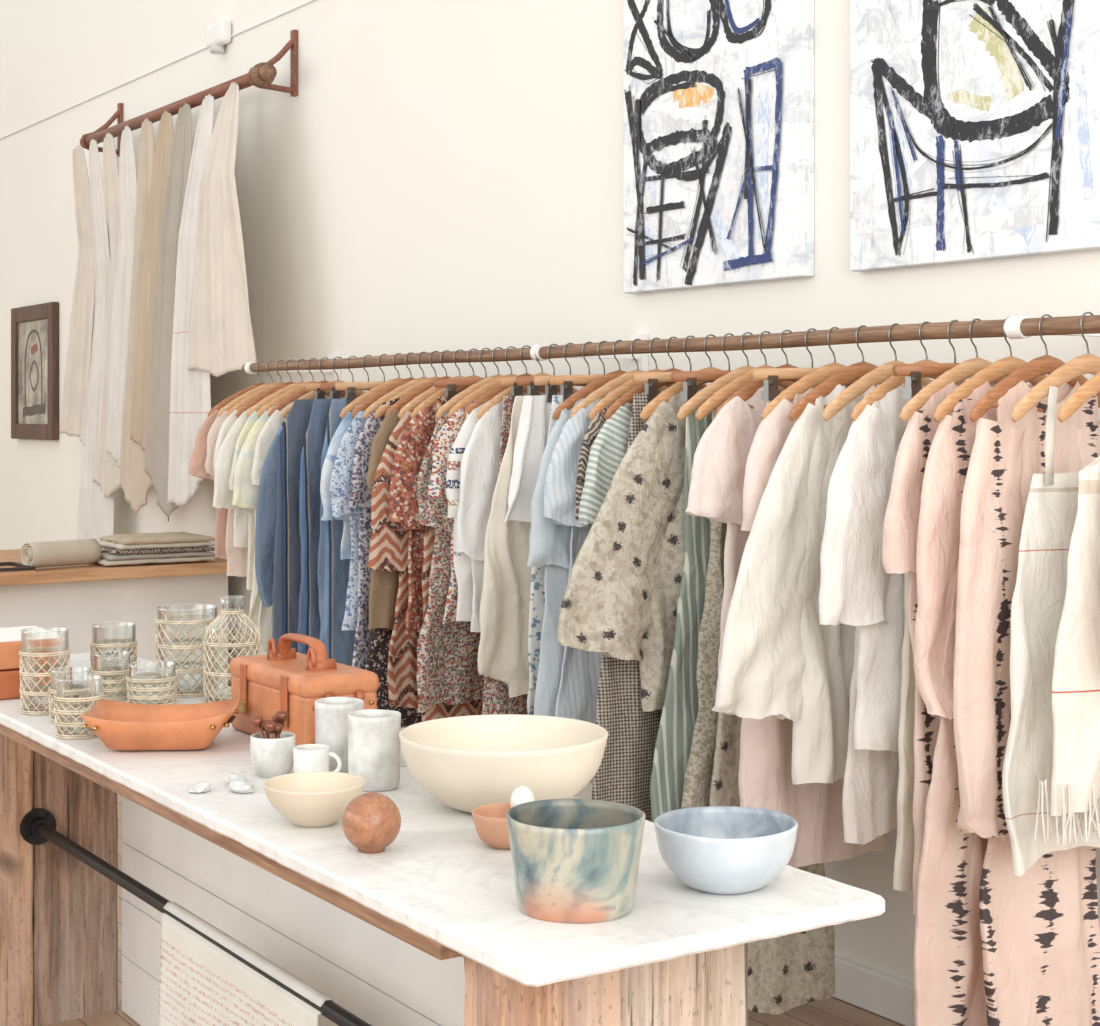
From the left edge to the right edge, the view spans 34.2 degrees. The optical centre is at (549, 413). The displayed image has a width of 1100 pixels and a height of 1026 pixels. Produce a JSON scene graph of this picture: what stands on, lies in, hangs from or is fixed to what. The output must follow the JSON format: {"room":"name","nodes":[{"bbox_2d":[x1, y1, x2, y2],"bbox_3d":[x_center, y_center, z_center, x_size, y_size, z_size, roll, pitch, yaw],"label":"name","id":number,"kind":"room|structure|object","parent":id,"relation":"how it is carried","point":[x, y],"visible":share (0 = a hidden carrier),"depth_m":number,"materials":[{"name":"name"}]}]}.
{"room":"clothing boutique","nodes":[
{"label":"clothing boutique","id":0,"kind":"room"},
{"bbox_2d":[41,794,903,1025],"bbox_3d":[-2.997,1.500,4.671,6.100,0.100,14.100,0,0,-33],"label":"floor","id":1,"kind":"structure","parent":0,"point":[832,1011],"depth_m":4.32,"materials":[{"name":"brown wood"}]},
{"bbox_2d":[0,549,227,684],"bbox_3d":[-2.253,1.028,7.369,1.700,0.845,1.200,0,0,-33],"label":"wall shelf","id":2,"kind":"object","parent":1,"relation":"on","point":[75,598],"depth_m":7.15,"materials":[{"name":"brown wood"}]},
{"bbox_2d":[0,562,34,573],"bbox_3d":[-2.166,0.595,6.889,0.280,0.020,0.280,0,0,-33],"label":"tray","id":3,"kind":"object","parent":2,"relation":"on","point":[5,567],"visible":1,"depth_m":6.83,"materials":[{"name":"brown wood"}]},
{"bbox_2d":[21,539,100,567],"bbox_3d":[-1.922,0.548,7.027,0.111,0.100,0.312,0,0,42],"label":"linens","id":4,"kind":"object","parent":2,"relation":"on","point":[81,551],"visible":1,"depth_m":6.98,"materials":[{"name":"beige fabric"}]},
{"bbox_2d":[97,532,215,565],"bbox_3d":[-1.639,0.545,7.293,0.480,0.112,0.308,0,0,-33],"label":"linens","id":5,"kind":"object","parent":2,"relation":"on","point":[166,547],"visible":0.98,"depth_m":7.18,"materials":[{"name":"beige fabric"}]},
{"bbox_2d":[0,651,884,1025],"bbox_3d":[-0.559,1.025,3.236,0.535,0.850,2.775,0,0,-33],"label":"marble table","id":6,"kind":"object","parent":1,"relation":"on","point":[430,928],"visible":0.72,"depth_m":2.99,"materials":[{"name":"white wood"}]},
{"bbox_2d":[0,626,71,699],"bbox_3d":[-1.156,0.537,3.880,0.165,0.126,0.240,0,0,-33],"label":"box","id":7,"kind":"object","parent":6,"relation":"on","point":[10,637],"visible":0.47,"depth_m":3.78,"materials":[{"name":"orange leather"}]},
{"bbox_2d":[19,627,70,714],"bbox_3d":[-1.018,0.516,3.600,0.101,0.165,0.101,0,0,-33],"label":"tumbler","id":8,"kind":"object","parent":6,"relation":"on","point":[26,706],"visible":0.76,"depth_m":3.57,"materials":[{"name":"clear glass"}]},
{"bbox_2d":[48,666,92,722],"bbox_3d":[-0.938,0.549,3.497,0.085,0.100,0.085,0,0,-33],"label":"tumbler","id":9,"kind":"object","parent":6,"relation":"on","point":[88,686],"visible":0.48,"depth_m":3.48,"materials":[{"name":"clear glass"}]},
{"bbox_2d":[54,674,103,738],"bbox_3d":[-0.878,0.545,3.333,0.091,0.108,0.091,0,0,-33],"label":"tumbler","id":10,"kind":"object","parent":6,"relation":"on","point":[70,727],"visible":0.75,"depth_m":3.31,"materials":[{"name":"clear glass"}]},
{"bbox_2d":[91,651,129,700],"bbox_3d":[-0.925,0.551,3.769,0.085,0.095,0.085,0,0,-33],"label":"tumbler","id":11,"kind":"object","parent":6,"relation":"on","point":[121,692],"visible":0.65,"depth_m":3.75,"materials":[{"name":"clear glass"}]},
{"bbox_2d":[90,622,137,687],"bbox_3d":[-0.963,0.531,3.947,0.103,0.135,0.103,0,0,-33],"label":"tumbler","id":12,"kind":"object","parent":6,"relation":"on","point":[94,644],"visible":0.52,"depth_m":3.92,"materials":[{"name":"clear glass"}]},
{"bbox_2d":[126,660,177,704],"bbox_3d":[-0.820,0.556,3.682,0.105,0.085,0.105,0,0,-33],"label":"tumbler","id":13,"kind":"object","parent":6,"relation":"on","point":[171,699],"depth_m":3.66,"materials":[{"name":"beige wicker"}]},
{"bbox_2d":[80,698,240,750],"bbox_3d":[-0.699,0.562,3.223,0.264,0.069,0.193,0,0,-3],"label":"tray","id":14,"kind":"object","parent":6,"relation":"on","point":[121,726],"visible":1,"depth_m":3.16,"materials":[{"name":"orange leather"}]},
{"bbox_2d":[154,604,218,696],"bbox_3d":[-0.780,0.506,3.840,0.137,0.185,0.137,0,0,-33],"label":"tumbler","id":15,"kind":"object","parent":6,"relation":"on","point":[194,690],"visible":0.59,"depth_m":3.80,"materials":[{"name":"beige wicker"}]},
{"bbox_2d":[189,780,211,792],"bbox_3d":[-0.555,0.592,2.838,0.031,0.016,0.041,0,0,36],"label":"cluster","id":16,"kind":"object","parent":6,"relation":"on","point":[202,785],"visible":1,"depth_m":2.83,"materials":[{"name":"white stone"}]},
{"bbox_2d":[203,595,261,702],"bbox_3d":[-0.664,0.492,3.736,0.121,0.220,0.121,0,0,-33],"label":"carafe","id":17,"kind":"object","parent":6,"relation":"on","point":[207,669],"depth_m":3.71,"materials":[{"name":"beige wicker"}]},
{"bbox_2d":[225,771,247,784],"bbox_3d":[-0.507,0.590,2.894,0.037,0.020,0.055,0,0,-4],"label":"cluster","id":18,"kind":"object","parent":6,"relation":"on","point":[234,775],"visible":0.7,"depth_m":2.88,"materials":[{"name":"white stone"}]},
{"bbox_2d":[228,781,254,793],"bbox_3d":[-0.490,0.591,2.838,0.053,0.018,0.037,0,0,39],"label":"cluster","id":19,"kind":"object","parent":6,"relation":"on","point":[246,787],"visible":1,"depth_m":2.82,"materials":[{"name":"white stone"}]},
{"bbox_2d":[158,902,334,1025],"bbox_3d":[-0.559,1.160,3.220,0.041,0.401,0.700,0,0,-33],"label":"towel","id":20,"kind":"object","parent":6,"relation":"hanging from","point":[201,984],"visible":1,"depth_m":3.27,"materials":[{"name":"white fabric"}]},
{"bbox_2d":[250,731,295,777],"bbox_3d":[-0.460,0.566,2.967,0.075,0.067,0.075,0,0,-33],"label":"cup","id":21,"kind":"object","parent":6,"relation":"on","point":[270,758],"visible":0.94,"depth_m":2.94,"materials":[{"name":"ceramic"}]},
{"bbox_2d":[250,710,287,738],"bbox_3d":[-0.464,0.542,2.967,0.057,0.101,0.070,0,0,26],"label":"bundle","id":22,"kind":"object","parent":21,"relation":"in","point":[275,726],"visible":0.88,"depth_m":2.95,"materials":[{"name":"orange metal"}]},
{"bbox_2d":[229,633,378,745],"bbox_3d":[-0.458,0.504,3.296,0.159,0.192,0.355,0,0,-33],"label":"case","id":23,"kind":"object","parent":6,"relation":"on","point":[284,678],"visible":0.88,"depth_m":3.23,"materials":[{"name":"orange leather"}]},
{"bbox_2d":[263,771,365,827],"bbox_3d":[-0.345,0.569,2.619,0.150,0.062,0.150,0,0,-33],"label":"bowl","id":24,"kind":"object","parent":6,"relation":"on","point":[318,799],"visible":0.96,"depth_m":2.58,"materials":[{"name":"beige ceramic"}]},
{"bbox_2d":[293,744,341,772],"bbox_3d":[-0.382,0.570,2.903,0.070,0.059,0.064,0,0,-33],"label":"mug","id":25,"kind":"object","parent":6,"relation":"on","point":[306,757],"visible":0.6,"depth_m":2.88,"materials":[{"name":"ceramic"}]},
{"bbox_2d":[315,697,363,772],"bbox_3d":[-0.353,0.540,2.996,0.081,0.120,0.083,0,0,-33],"label":"tumbler","id":26,"kind":"object","parent":6,"relation":"on","point":[331,713],"visible":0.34,"depth_m":2.96,"materials":[{"name":"ceramic"}]},
{"bbox_2d":[342,792,400,853],"bbox_3d":[-0.245,0.561,2.457,0.081,0.078,0.081,0,0,-33],"label":"ball","id":27,"kind":"object","parent":6,"relation":"on","point":[371,821],"visible":1,"depth_m":2.43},
{"bbox_2d":[348,709,400,791],"bbox_3d":[-0.282,0.540,2.869,0.085,0.120,0.083,0,0,-33],"label":"tumbler","id":28,"kind":"object","parent":6,"relation":"on","point":[374,743],"visible":0.9,"depth_m":2.83,"materials":[{"name":"ceramic"}]},
{"bbox_2d":[400,746,406,766],"bbox_3d":[-0.248,0.574,3.064,0.061,0.051,0.061,0,0,-33],"label":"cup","id":29,"kind":"object","parent":6,"relation":"on","point":[402,760],"visible":0.09,"depth_m":3.04,"materials":[{"name":"ceramic"}]},
{"bbox_2d":[471,803,510,849],"bbox_3d":[-0.059,0.575,2.483,0.100,0.049,0.100,0,0,-33],"label":"terracotta bowl","id":30,"kind":"object","parent":6,"relation":"on","point":[490,820],"visible":0.54,"depth_m":2.45,"materials":[{"name":"orange ceramic"}]},
{"bbox_2d":[510,786,534,807],"bbox_3d":[-0.038,0.542,2.497,0.035,0.044,0.035,0,0,-33],"label":"egg","id":31,"kind":"object","parent":30,"relation":"in","point":[522,794],"visible":0.54,"depth_m":2.48,"materials":[{"name":"white"}]},
{"bbox_2d":[399,714,607,812],"bbox_3d":[-0.071,0.543,2.732,0.320,0.114,0.320,0,0,-33],"label":"bowl","id":32,"kind":"object","parent":6,"relation":"on","point":[466,763],"visible":0.8,"depth_m":2.64,"materials":[{"name":"beige ceramic"}]},
{"bbox_2d":[506,798,645,923],"bbox_3d":[0.031,0.542,2.171,0.168,0.116,0.172,0,0,-33],"label":"pot","id":33,"kind":"object","parent":6,"relation":"on","point":[575,861],"visible":1,"depth_m":2.11,"materials":[{"name":"ceramic"}]},
{"bbox_2d":[654,806,797,894],"bbox_3d":[0.223,0.559,2.274,0.186,0.083,0.182,0,0,-33],"label":"bowl","id":34,"kind":"object","parent":6,"relation":"on","point":[722,850],"visible":1,"depth_m":2.22,"materials":[{"name":"ceramic"}]},
{"bbox_2d":[0,0,1099,984],"bbox_3d":[-0.449,-0.650,6.339,0.130,4.200,14.100,0,0,-33],"label":"wall","id":35,"kind":"structure","parent":0,"point":[439,175],"depth_m":6.21,"materials":[{"name":"paint"}]},
{"bbox_2d":[11,302,58,439],"bbox_3d":[-2.848,-0.230,9.866,0.039,0.740,0.750,0,0,-33],"label":"framed picture","id":36,"kind":"object","parent":35,"relation":"attached to","point":[34,328],"visible":1,"depth_m":9.84,"materials":[{"name":"brown wood"}]},
{"bbox_2d":[18,319,46,423],"bbox_3d":[-2.841,-0.230,9.870,0.018,0.570,0.580,0,0,-33],"label":"print","id":37,"kind":"object","parent":36,"relation":"on","point":[32,333],"depth_m":9.89},
{"bbox_2d":[80,29,297,156],"bbox_3d":[-1.621,-1.390,7.831,0.213,0.260,2.160,0,0,-33],"label":"peg rail","id":38,"kind":"object","parent":35,"relation":"attached to","point":[261,75],"visible":0.93,"depth_m":7.27,"materials":[{"name":"brown wood"}]},
{"bbox_2d":[60,145,94,445],"bbox_3d":[-2.369,-0.571,8.903,0.119,1.469,0.614,0,0,-29],"label":"linen towel","id":39,"kind":"object","parent":38,"relation":"hanging from","point":[78,359],"visible":0.99,"depth_m":8.88,"materials":[{"name":"beige fabric"}]},
{"bbox_2d":[77,139,114,541],"bbox_3d":[-2.235,-0.312,8.665,0.108,1.983,0.535,0,0,-33],"label":"linen towel","id":40,"kind":"object","parent":38,"relation":"hanging from","point":[95,511],"visible":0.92,"depth_m":8.62,"materials":[{"name":"white fabric"}]},
{"bbox_2d":[93,133,119,497],"bbox_3d":[-2.101,-0.454,8.448,0.088,1.701,0.505,0,0,-31],"label":"linen towel","id":41,"kind":"object","parent":38,"relation":"hanging from","point":[109,165],"visible":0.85,"depth_m":8.40,"materials":[{"name":"beige fabric"}]},
{"bbox_2d":[106,126,136,467],"bbox_3d":[-1.971,-0.527,8.234,0.066,1.556,0.500,0,0,-31],"label":"linen towel","id":42,"kind":"object","parent":38,"relation":"hanging from","point":[127,192],"visible":0.69,"depth_m":8.23,"materials":[{"name":"white fabric"}]},
{"bbox_2d":[119,119,154,513],"bbox_3d":[-1.852,-0.428,8.021,0.047,1.748,0.493,0,0,-33],"label":"linen towel","id":43,"kind":"object","parent":38,"relation":"hanging from","point":[135,483],"visible":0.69,"depth_m":8.01,"materials":[{"name":"beige fabric"}]},
{"bbox_2d":[130,111,172,450],"bbox_3d":[-1.741,-0.556,7.798,0.043,1.492,0.537,0,0,-34],"label":"linen towel","id":44,"kind":"object","parent":38,"relation":"hanging from","point":[164,139],"visible":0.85,"depth_m":7.83,"materials":[{"name":"beige fabric"}]},
{"bbox_2d":[144,103,191,521],"bbox_3d":[-1.608,-0.425,7.578,0.062,1.761,0.570,0,0,-33],"label":"linen towel","id":45,"kind":"object","parent":38,"relation":"hanging from","point":[158,413],"visible":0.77,"depth_m":7.59,"materials":[{"name":"beige fabric"}]},
{"bbox_2d":[167,94,214,505],"bbox_3d":[-1.458,-0.463,7.326,0.094,1.684,0.466,0,0,-33],"label":"linen towel","id":46,"kind":"object","parent":38,"relation":"hanging from","point":[190,390],"visible":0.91,"depth_m":7.30,"materials":[{"name":"white fabric"}]},
{"bbox_2d":[187,82,256,376],"bbox_3d":[-1.256,-0.730,6.996,0.111,1.170,0.678,0,0,-33],"label":"linen towel","id":47,"kind":"object","parent":38,"relation":"hanging from","point":[221,339],"visible":1,"depth_m":6.99,"materials":[{"name":"white fabric"}]},
{"bbox_2d":[206,20,231,53],"bbox_3d":[-1.426,-1.615,7.671,0.064,0.130,0.180,0,0,-33],"label":"wall sensor","id":48,"kind":"object","parent":35,"relation":"attached to","point":[218,34],"depth_m":7.63,"materials":[{"name":"white plastic"}]},
{"bbox_2d":[242,315,1099,381],"bbox_3d":[0.214,-0.170,4.884,0.372,0.120,4.400,0,0,-33],"label":"rail","id":49,"kind":"object","parent":35,"relation":"attached to","point":[1015,327],"visible":0.98,"depth_m":4.27,"materials":[{"name":"brown wood"}]},
{"bbox_2d":[189,361,265,558],"bbox_3d":[-1.065,0.169,6.497,0.516,0.721,0.080,0,0,-29],"label":"t-shirt","id":50,"kind":"object","parent":49,"relation":"hanging from","point":[198,457],"visible":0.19,"depth_m":6.41,"materials":[{"name":"fabric"}]},
{"bbox_2d":[205,361,274,576],"bbox_3d":[-1.004,0.196,6.431,0.501,0.777,0.070,0,0,-32],"label":"beige tee","id":51,"kind":"object","parent":49,"relation":"hanging from","point":[237,557],"visible":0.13,"depth_m":6.35,"materials":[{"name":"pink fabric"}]},
{"bbox_2d":[213,360,283,547],"bbox_3d":[-0.963,0.146,6.357,0.500,0.677,0.069,0,0,-33],"label":"t-shirt","id":52,"kind":"object","parent":49,"relation":"hanging from","point":[241,519],"visible":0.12,"depth_m":6.28,"materials":[{"name":"fabric"}]},
{"bbox_2d":[212,359,294,589],"bbox_3d":[-0.935,0.210,6.293,0.548,0.805,0.069,0,0,-33],"label":"t-shirt","id":53,"kind":"object","parent":49,"relation":"hanging from","point":[223,496],"visible":0.11,"depth_m":6.17,"materials":[{"name":"fabric"}]},
{"bbox_2d":[229,359,327,619],"bbox_3d":[-0.874,0.257,6.221,0.521,0.898,0.071,0,0,-32],"label":"t-shirt","id":54,"kind":"object","parent":49,"relation":"hanging from","point":[255,600],"visible":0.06,"depth_m":6.12,"materials":[{"name":"fabric"}]},
{"bbox_2d":[232,358,329,651],"bbox_3d":[-0.829,0.325,6.137,0.552,1.035,0.077,0,0,-31],"label":"dress","id":55,"kind":"object","parent":49,"relation":"hanging from","point":[245,494],"visible":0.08,"depth_m":6.01,"materials":[{"name":"fabric"}]},
{"bbox_2d":[251,357,344,485],"bbox_3d":[-0.770,0.223,6.066,0.521,0.830,0.079,0,0,-31],"label":"t-shirt","id":56,"kind":"object","parent":49,"relation":"hanging from","point":[265,438],"visible":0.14,"depth_m":5.95,"materials":[{"name":"beige fabric"}]},
{"bbox_2d":[255,357,365,606],"bbox_3d":[-0.726,0.262,5.985,0.566,0.908,0.089,0,0,-34],"label":"denim shirt","id":57,"kind":"object","parent":49,"relation":"hanging from","point":[266,512],"visible":0.02,"depth_m":5.83,"materials":[{"name":"fabric"}]},
{"bbox_2d":[272,356,368,651],"bbox_3d":[-0.656,0.402,5.907,0.574,1.190,0.058,0,0,-33],"label":"garment","id":58,"kind":"object","parent":49,"relation":"hanging from","point":[287,549],"visible":0.17,"depth_m":5.77,"materials":[{"name":"fabric"}]},
{"bbox_2d":[297,355,370,654],"bbox_3d":[-0.588,0.346,5.815,0.521,1.078,0.062,0,0,-34],"label":"garment","id":59,"kind":"object","parent":49,"relation":"hanging from","point":[309,624],"visible":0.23,"depth_m":5.69,"materials":[{"name":"fabric"}]},
{"bbox_2d":[317,354,386,665],"bbox_3d":[-0.529,0.393,5.718,0.464,1.170,0.054,0,0,-32],"label":"garment","id":60,"kind":"object","parent":49,"relation":"hanging from","point":[333,572],"visible":0.15,"depth_m":5.62,"materials":[{"name":"fabric"}]},
{"bbox_2d":[320,353,402,559],"bbox_3d":[-0.486,0.131,5.630,0.537,0.648,0.080,0,0,-35],"label":"blue tie-dye top","id":61,"kind":"object","parent":49,"relation":"hanging from","point":[346,412],"visible":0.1,"depth_m":5.51,"materials":[{"name":"fabric"}]},
{"bbox_2d":[329,352,415,630],"bbox_3d":[-0.446,0.246,5.558,0.526,0.877,0.081,0,0,-34],"label":"floral dress","id":62,"kind":"object","parent":49,"relation":"hanging from","point":[341,476],"visible":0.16,"depth_m":5.43,"materials":[{"name":"fabric"}]},
{"bbox_2d":[348,352,427,669],"bbox_3d":[-0.389,0.335,5.497,0.509,1.056,0.068,0,0,-32],"label":"dress","id":63,"kind":"object","parent":49,"relation":"hanging from","point":[360,495],"visible":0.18,"depth_m":5.37,"materials":[{"name":"fabric"}]},
{"bbox_2d":[366,351,457,727],"bbox_3d":[-0.350,0.380,5.445,0.491,1.144,0.067,0,0,-32],"label":"floral dress","id":64,"kind":"object","parent":49,"relation":"hanging from","point":[379,638],"visible":0.06,"depth_m":5.34,"materials":[{"name":"fabric"}]},
{"bbox_2d":[366,350,459,629],"bbox_3d":[-0.317,0.229,5.374,0.526,0.842,0.073,0,0,-33],"label":"dress","id":65,"kind":"object","parent":49,"relation":"hanging from","point":[384,584],"visible":0.16,"depth_m":5.26,"materials":[{"name":"fabric"}]},
{"bbox_2d":[367,349,463,707],"bbox_3d":[-0.287,0.342,5.301,0.572,1.068,0.087,0,0,-33],"label":"dress","id":66,"kind":"object","parent":49,"relation":"hanging from","point":[389,545],"visible":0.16,"depth_m":5.18,"materials":[{"name":"fabric"}]},
{"bbox_2d":[389,349,481,634],"bbox_3d":[-0.233,0.229,5.244,0.550,0.842,0.090,0,0,-35],"label":"dress","id":67,"kind":"object","parent":49,"relation":"hanging from","point":[414,442],"visible":0.21,"depth_m":5.12,"materials":[{"name":"fabric"}]},
{"bbox_2d":[417,347,526,712],"bbox_3d":[-0.134,0.326,5.133,0.591,1.037,0.112,0,0,-34],"label":"floral dress","id":68,"kind":"object","parent":49,"relation":"hanging from","point":[447,653],"visible":0.25,"depth_m":5.01,"materials":[{"name":"fabric"}]},
{"bbox_2d":[422,348,526,721],"bbox_3d":[-0.180,0.379,5.198,0.469,1.142,0.080,0,0,-34],"label":"skirt","id":69,"kind":"object","parent":49,"relation":"hanging from","point":[441,710],"visible":0.1,"depth_m":5.10,"materials":[{"name":"fabric"}]},
{"bbox_2d":[428,346,542,623],"bbox_3d":[-0.117,0.204,5.062,0.523,0.793,0.075,0,0,-33],"label":"floral dress","id":70,"kind":"object","parent":49,"relation":"hanging from","point":[445,438],"visible":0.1,"depth_m":4.95,"materials":[{"name":"fabric"}]},
{"bbox_2d":[446,345,558,621],"bbox_3d":[-0.070,0.188,5.000,0.518,0.762,0.086,0,0,-34],"label":"blouse","id":71,"kind":"object","parent":49,"relation":"hanging from","point":[462,566],"visible":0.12,"depth_m":4.87,"materials":[{"name":"fabric"}]},
{"bbox_2d":[455,344,577,631],"bbox_3d":[-0.024,0.205,4.930,0.541,0.795,0.080,0,0,-33],"label":"blouse","id":72,"kind":"object","parent":49,"relation":"hanging from","point":[480,461],"visible":0.23,"depth_m":4.81,"materials":[{"name":"fabric"}]},
{"bbox_2d":[478,343,587,697],"bbox_3d":[0.064,0.281,4.814,0.593,0.947,0.113,0,0,-34],"label":"pants","id":73,"kind":"object","parent":49,"relation":"hanging from","point":[505,597],"visible":0.31,"depth_m":4.70,"materials":[{"name":"fabric"}]},
{"bbox_2d":[482,344,585,714],"bbox_3d":[0.012,0.317,4.894,0.482,1.017,0.071,0,0,-33],"label":"skirt","id":74,"kind":"object","parent":49,"relation":"hanging from","point":[496,700],"visible":0.1,"depth_m":4.80,"materials":[{"name":"fabric"}]},
{"bbox_2d":[504,342,591,521],"bbox_3d":[0.106,0.049,4.744,0.547,0.482,0.108,0,0,-32],"label":"skirt","id":75,"kind":"object","parent":49,"relation":"hanging from","point":[532,433],"visible":0.3,"depth_m":4.63,"materials":[{"name":"fabric"}]},
{"bbox_2d":[527,341,606,714],"bbox_3d":[0.151,0.361,4.692,0.503,1.105,0.076,0,0,-38],"label":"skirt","id":76,"kind":"object","parent":49,"relation":"hanging from","point":[537,593],"visible":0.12,"depth_m":4.56,"materials":[{"name":"fabric"}]},
{"bbox_2d":[527,340,625,716],"bbox_3d":[0.178,0.329,4.623,0.557,1.042,0.089,0,0,-34],"label":"dress","id":77,"kind":"object","parent":49,"relation":"hanging from","point":[549,542],"visible":0.2,"depth_m":4.49,"materials":[{"name":"fabric"}]},
{"bbox_2d":[543,339,668,782],"bbox_3d":[0.220,0.376,4.545,0.544,1.136,0.099,0,0,-34],"label":"dress","id":78,"kind":"object","parent":49,"relation":"hanging from","point":[580,673],"visible":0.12,"depth_m":4.44,"materials":[{"name":"fabric"}]},
{"bbox_2d":[575,338,674,524],"bbox_3d":[0.271,0.117,4.489,0.495,0.618,0.082,0,0,-34],"label":"dark striped top","id":79,"kind":"object","parent":49,"relation":"hanging from","point":[597,413],"visible":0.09,"depth_m":4.38,"materials":[{"name":"fabric"}]},
{"bbox_2d":[557,334,720,711],"bbox_3d":[0.352,0.265,4.285,0.761,0.916,0.101,0,0,-30],"label":"blouse","id":80,"kind":"object","parent":49,"relation":"hanging from","point":[620,601],"visible":0.32,"depth_m":4.18,"materials":[{"name":"fabric"}]},
{"bbox_2d":[578,337,707,524],"bbox_3d":[0.292,0.137,4.429,0.541,0.657,0.091,0,0,-32],"label":"striped shirt","id":81,"kind":"object","parent":49,"relation":"hanging from","point":[610,445],"visible":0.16,"depth_m":4.31,"materials":[{"name":"fabric"}]},
{"bbox_2d":[592,336,711,821],"bbox_3d":[0.335,0.423,4.381,0.616,1.231,0.078,0,0,-33],"label":"pants","id":82,"kind":"object","parent":49,"relation":"hanging from","point":[623,776],"visible":0.12,"depth_m":4.25,"materials":[{"name":"fabric"}]},
{"bbox_2d":[650,333,733,822],"bbox_3d":[0.433,0.429,4.258,0.478,1.244,0.076,0,0,-28],"label":"garment","id":83,"kind":"object","parent":49,"relation":"hanging from","point":[673,744],"visible":0.23,"depth_m":4.17,"materials":[{"name":"fabric"}]},
{"bbox_2d":[677,332,782,808],"bbox_3d":[0.471,0.386,4.192,0.421,1.158,0.068,0,0,-32],"label":"dress","id":84,"kind":"object","parent":49,"relation":"hanging from","point":[699,770],"visible":0.21,"depth_m":4.11,"materials":[{"name":"fabric"}]},
{"bbox_2d":[685,330,814,672],"bbox_3d":[0.530,0.211,4.070,0.549,0.807,0.110,0,0,-30],"label":"garment","id":85,"kind":"object","parent":49,"relation":"hanging from","point":[721,454],"visible":0.24,"depth_m":3.95,"materials":[{"name":"fabric"}]},
{"bbox_2d":[695,331,834,1014],"bbox_3d":[0.502,0.598,4.145,0.421,1.582,0.071,0,0,-34],"label":"garment","id":86,"kind":"object","parent":49,"relation":"hanging from","point":[786,972],"visible":0.16,"depth_m":4.13,"materials":[{"name":"fabric"}]},
{"bbox_2d":[711,325,879,784],"bbox_3d":[0.637,0.296,3.845,0.744,0.977,0.106,0,0,-33],"label":"blouse","id":87,"kind":"object","parent":49,"relation":"hanging from","point":[778,659],"visible":0.44,"depth_m":3.75,"materials":[{"name":"fabric"}]},
{"bbox_2d":[741,327,876,718],"bbox_3d":[0.625,0.234,3.936,0.532,0.854,0.073,0,0,-33],"label":"garment","id":88,"kind":"object","parent":49,"relation":"hanging from","point":[771,435],"visible":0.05,"depth_m":3.82,"materials":[{"name":"fabric"}]},
{"bbox_2d":[738,328,885,866],"bbox_3d":[0.590,0.415,4.008,0.436,1.214,0.075,0,0,-33],"label":"pants","id":89,"kind":"object","parent":49,"relation":"hanging from","point":[765,774],"visible":0.14,"depth_m":3.95,"materials":[{"name":"pink fabric"}]},
{"bbox_2d":[822,323,932,844],"bbox_3d":[0.741,0.350,3.782,0.420,1.084,0.065,0,0,-37],"label":"tunic","id":90,"kind":"object","parent":49,"relation":"hanging from","point":[871,777],"visible":0.2,"depth_m":3.71,"materials":[{"name":"white fabric"}]},
{"bbox_2d":[819,321,964,752],"bbox_3d":[0.764,0.257,3.684,0.564,0.900,0.088,0,0,-31],"label":"tunic","id":91,"kind":"object","parent":49,"relation":"hanging from","point":[856,589],"visible":0.35,"depth_m":3.60,"materials":[{"name":"fabric"}]},
{"bbox_2d":[892,320,995,891],"bbox_3d":[0.832,0.382,3.640,0.353,1.148,0.070,0,0,-29],"label":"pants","id":92,"kind":"object","parent":49,"relation":"hanging from","point":[905,844],"visible":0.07,"depth_m":3.55,"materials":[{"name":"fabric"}]},
{"bbox_2d":[882,318,1006,914],"bbox_3d":[0.859,0.395,3.586,0.492,1.176,0.074,0,0,-32],"label":"garment","id":93,"kind":"object","parent":49,"relation":"hanging from","point":[901,519],"visible":0.2,"depth_m":3.48,"materials":[{"name":"fabric"}]},
{"bbox_2d":[914,316,1046,1025],"bbox_3d":[0.903,0.578,3.524,0.516,1.540,0.110,0,0,-34],"label":"dress","id":94,"kind":"object","parent":49,"relation":"hanging from","point":[949,987],"visible":0.31,"depth_m":3.42,"materials":[{"name":"fabric"}]},
{"bbox_2d":[953,314,1099,1025],"bbox_3d":[0.955,0.566,3.435,0.473,1.516,0.100,0,0,-28],"label":"garment","id":95,"kind":"object","parent":49,"relation":"hanging from","point":[1040,928],"visible":0.48,"depth_m":3.38,"materials":[{"name":"fabric"}]},
{"bbox_2d":[1002,312,1099,875],"bbox_3d":[1.017,0.319,3.360,0.469,1.022,0.090,0,0,-38],"label":"shawl","id":96,"kind":"object","parent":49,"relation":"hanging from","point":[1038,599],"visible":0.72,"depth_m":3.27,"materials":[{"name":"fabric"}]},
{"bbox_2d":[1034,371,1099,844],"bbox_3d":[1.077,0.282,3.263,0.474,0.948,0.090,0,0,-33],"label":"fringed shawl","id":97,"kind":"object","parent":49,"relation":"hanging from","point":[1075,785],"visible":1,"depth_m":3.16,"materials":[{"name":"fabric"}]},
{"bbox_2d":[624,0,813,293],"bbox_3d":[0.438,-0.998,4.840,0.047,1.300,0.780,0,0,-33],"label":"abstract painting","id":98,"kind":"object","parent":35,"relation":"attached to","point":[719,94],"visible":1,"depth_m":4.79,"materials":[{"name":"paint"}]},
{"bbox_2d":[832,956,914,1025],"bbox_3d":[-0.477,1.400,6.261,0.022,0.100,14.000,0,0,-33],"label":"baseboard","id":99,"kind":"structure","parent":35,"relation":"attached to","point":[886,996],"depth_m":4.31,"materials":[{"name":"white paint"}]},
{"bbox_2d":[850,0,1099,271],"bbox_3d":[1.019,-0.998,3.953,0.044,1.300,1.000,0,0,-33],"label":"abstract painting","id":100,"kind":"object","parent":35,"relation":"attached to","point":[975,124],"visible":1,"depth_m":4.03,"materials":[{"name":"paint"}]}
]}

